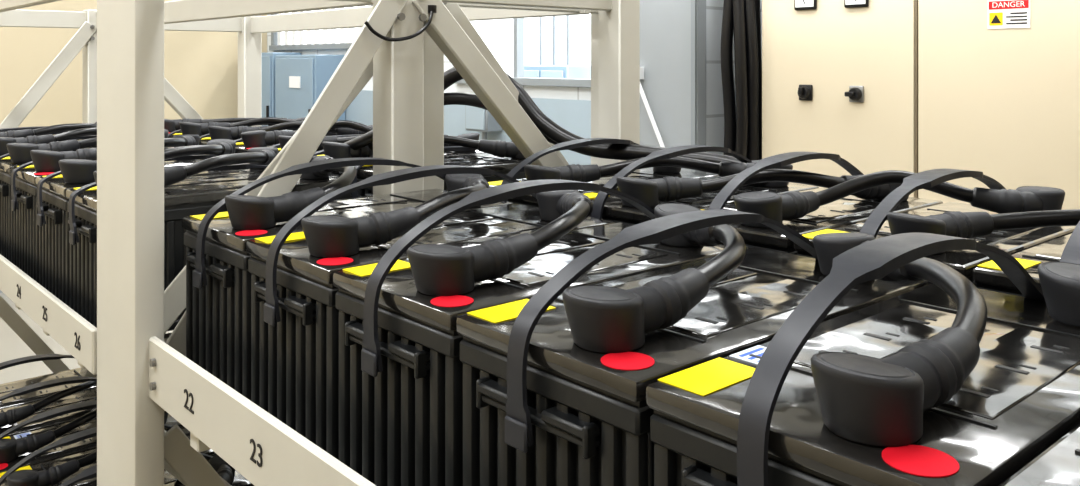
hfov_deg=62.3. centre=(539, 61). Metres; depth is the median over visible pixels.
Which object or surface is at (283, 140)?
cable
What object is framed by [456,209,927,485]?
battery
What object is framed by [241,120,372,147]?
cable
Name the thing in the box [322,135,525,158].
cable
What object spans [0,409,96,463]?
cable
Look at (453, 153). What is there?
battery
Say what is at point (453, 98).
jumper cable
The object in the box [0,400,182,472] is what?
battery
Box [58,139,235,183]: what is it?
cable
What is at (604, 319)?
cable
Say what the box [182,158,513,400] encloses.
battery
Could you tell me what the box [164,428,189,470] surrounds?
cable
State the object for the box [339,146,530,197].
battery
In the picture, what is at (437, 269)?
cable
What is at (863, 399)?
cable
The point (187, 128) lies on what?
cable
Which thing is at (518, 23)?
window
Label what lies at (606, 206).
battery
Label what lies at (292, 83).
electrical panel
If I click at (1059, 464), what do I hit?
battery
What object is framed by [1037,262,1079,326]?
cable
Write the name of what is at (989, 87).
tall cabinet
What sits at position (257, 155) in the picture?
cable
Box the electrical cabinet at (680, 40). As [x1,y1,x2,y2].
[640,0,735,174]
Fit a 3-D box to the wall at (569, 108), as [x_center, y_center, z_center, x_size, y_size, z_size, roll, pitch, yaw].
[0.665,-0.035,3.760,0.101,2.970,8.170,0,0,-41]
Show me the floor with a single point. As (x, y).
(12, 346)
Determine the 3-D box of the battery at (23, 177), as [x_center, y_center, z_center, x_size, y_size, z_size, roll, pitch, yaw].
[-0.759,0.272,1.676,0.403,0.215,0.183,0,0,-41]
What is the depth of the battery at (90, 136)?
1.98 m
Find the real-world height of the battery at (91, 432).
0.261 m
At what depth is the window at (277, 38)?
6.21 m
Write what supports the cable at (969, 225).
attached to the battery at (988, 275)
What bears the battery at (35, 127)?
in the rack at (74, 333)
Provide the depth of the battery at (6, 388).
2.24 m
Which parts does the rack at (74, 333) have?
frame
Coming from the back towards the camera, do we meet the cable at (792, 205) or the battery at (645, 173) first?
the battery at (645, 173)
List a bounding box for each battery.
[0,126,46,131]
[0,135,166,156]
[0,147,173,263]
[0,354,96,408]
[0,376,96,436]
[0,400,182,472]
[0,424,214,485]
[11,148,208,282]
[36,155,264,306]
[45,131,78,140]
[59,453,252,485]
[66,164,351,330]
[168,122,292,137]
[169,119,267,132]
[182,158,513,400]
[199,126,332,144]
[234,130,329,152]
[246,165,614,459]
[270,134,362,154]
[313,150,483,176]
[333,179,747,485]
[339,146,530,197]
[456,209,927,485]
[488,138,718,206]
[584,145,818,224]
[646,232,1079,485]
[701,152,942,254]
[794,168,1075,286]
[973,221,1079,296]
[1000,424,1079,485]
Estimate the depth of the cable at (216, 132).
2.14 m
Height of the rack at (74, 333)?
1.688 m
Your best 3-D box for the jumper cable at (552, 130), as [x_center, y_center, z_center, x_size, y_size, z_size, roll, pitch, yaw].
[-0.006,0.094,1.572,0.848,0.191,0.056,0,0,27]
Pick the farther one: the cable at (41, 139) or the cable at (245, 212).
the cable at (41, 139)
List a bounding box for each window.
[269,5,372,50]
[456,18,590,86]
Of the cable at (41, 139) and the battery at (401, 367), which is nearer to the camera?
the battery at (401, 367)
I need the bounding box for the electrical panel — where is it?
[262,52,345,120]
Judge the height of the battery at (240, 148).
0.215 m
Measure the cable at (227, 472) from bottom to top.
0.043 m
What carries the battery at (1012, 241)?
in the rack at (141, 376)
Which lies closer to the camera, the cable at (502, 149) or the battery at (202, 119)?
the cable at (502, 149)
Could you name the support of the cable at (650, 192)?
attached to the battery at (849, 210)
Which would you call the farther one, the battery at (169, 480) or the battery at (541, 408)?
the battery at (169, 480)
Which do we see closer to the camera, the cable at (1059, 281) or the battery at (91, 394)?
the cable at (1059, 281)
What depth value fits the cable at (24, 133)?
2.06 m
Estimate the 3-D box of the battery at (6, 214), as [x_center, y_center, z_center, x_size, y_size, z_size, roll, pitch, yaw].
[-0.884,0.272,1.817,0.403,0.215,0.183,0,0,-41]
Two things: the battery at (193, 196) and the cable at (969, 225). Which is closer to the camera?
the cable at (969, 225)
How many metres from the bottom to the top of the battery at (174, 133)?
0.215 m
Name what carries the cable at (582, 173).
on the battery at (606, 206)
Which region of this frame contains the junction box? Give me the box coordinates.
[465,105,502,139]
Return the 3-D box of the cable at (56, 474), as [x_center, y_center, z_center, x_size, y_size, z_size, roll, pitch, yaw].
[-0.901,0.795,1.855,0.109,0.042,0.411,0,0,17]
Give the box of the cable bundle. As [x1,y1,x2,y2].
[721,0,761,159]
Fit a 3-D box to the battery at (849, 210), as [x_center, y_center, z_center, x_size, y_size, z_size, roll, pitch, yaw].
[0.350,0.250,1.165,0.403,0.261,0.183,0,0,-41]
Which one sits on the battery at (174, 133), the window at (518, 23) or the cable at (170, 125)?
the cable at (170, 125)
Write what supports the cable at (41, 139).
on the battery at (90, 136)
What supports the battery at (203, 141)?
in the rack at (74, 333)
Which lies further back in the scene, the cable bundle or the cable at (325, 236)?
the cable bundle
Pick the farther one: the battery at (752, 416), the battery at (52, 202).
the battery at (52, 202)
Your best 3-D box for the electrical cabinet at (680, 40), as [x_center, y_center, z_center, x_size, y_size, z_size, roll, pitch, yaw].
[0.608,-0.035,3.456,0.399,2.970,0.285,0,0,-41]
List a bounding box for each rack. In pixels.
[0,0,598,485]
[97,0,639,485]
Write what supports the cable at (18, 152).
attached to the battery at (6, 214)
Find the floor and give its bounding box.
[0,293,172,383]
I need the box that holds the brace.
[640,67,664,146]
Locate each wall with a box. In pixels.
[0,0,367,126]
[267,0,761,164]
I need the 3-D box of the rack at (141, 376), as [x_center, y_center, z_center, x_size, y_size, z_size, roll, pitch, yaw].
[0.362,0.606,0.815,0.972,1.688,1.785,0,0,-41]
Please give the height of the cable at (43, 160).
0.042 m
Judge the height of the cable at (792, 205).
0.054 m
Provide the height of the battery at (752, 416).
0.265 m
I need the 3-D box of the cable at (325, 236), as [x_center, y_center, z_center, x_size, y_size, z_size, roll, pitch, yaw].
[-0.131,0.168,1.047,0.105,0.043,0.411,0,0,17]
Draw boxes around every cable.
[0,122,96,137]
[0,127,96,154]
[0,374,96,426]
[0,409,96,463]
[6,129,168,162]
[6,411,167,485]
[30,135,199,171]
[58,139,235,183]
[93,147,277,187]
[164,117,305,131]
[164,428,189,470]
[179,117,336,135]
[208,121,372,139]
[208,455,234,483]
[225,155,356,229]
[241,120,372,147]
[278,133,479,151]
[301,174,489,257]
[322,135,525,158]
[344,92,680,173]
[368,67,758,184]
[407,190,592,295]
[524,156,792,186]
[562,203,745,352]
[616,169,908,206]
[734,170,1064,227]
[811,232,986,446]
[887,209,1079,253]
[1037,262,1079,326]
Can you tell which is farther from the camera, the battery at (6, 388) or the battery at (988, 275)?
the battery at (6, 388)
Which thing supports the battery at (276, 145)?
in the rack at (74, 333)
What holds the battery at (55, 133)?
in the rack at (74, 333)
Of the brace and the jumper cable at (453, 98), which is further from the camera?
the brace
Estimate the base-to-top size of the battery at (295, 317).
0.261 m
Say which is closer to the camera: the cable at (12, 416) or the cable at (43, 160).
the cable at (43, 160)
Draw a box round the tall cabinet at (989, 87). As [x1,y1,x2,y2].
[762,0,1079,209]
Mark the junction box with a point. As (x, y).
(476, 119)
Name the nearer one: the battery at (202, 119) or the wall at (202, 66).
the battery at (202, 119)

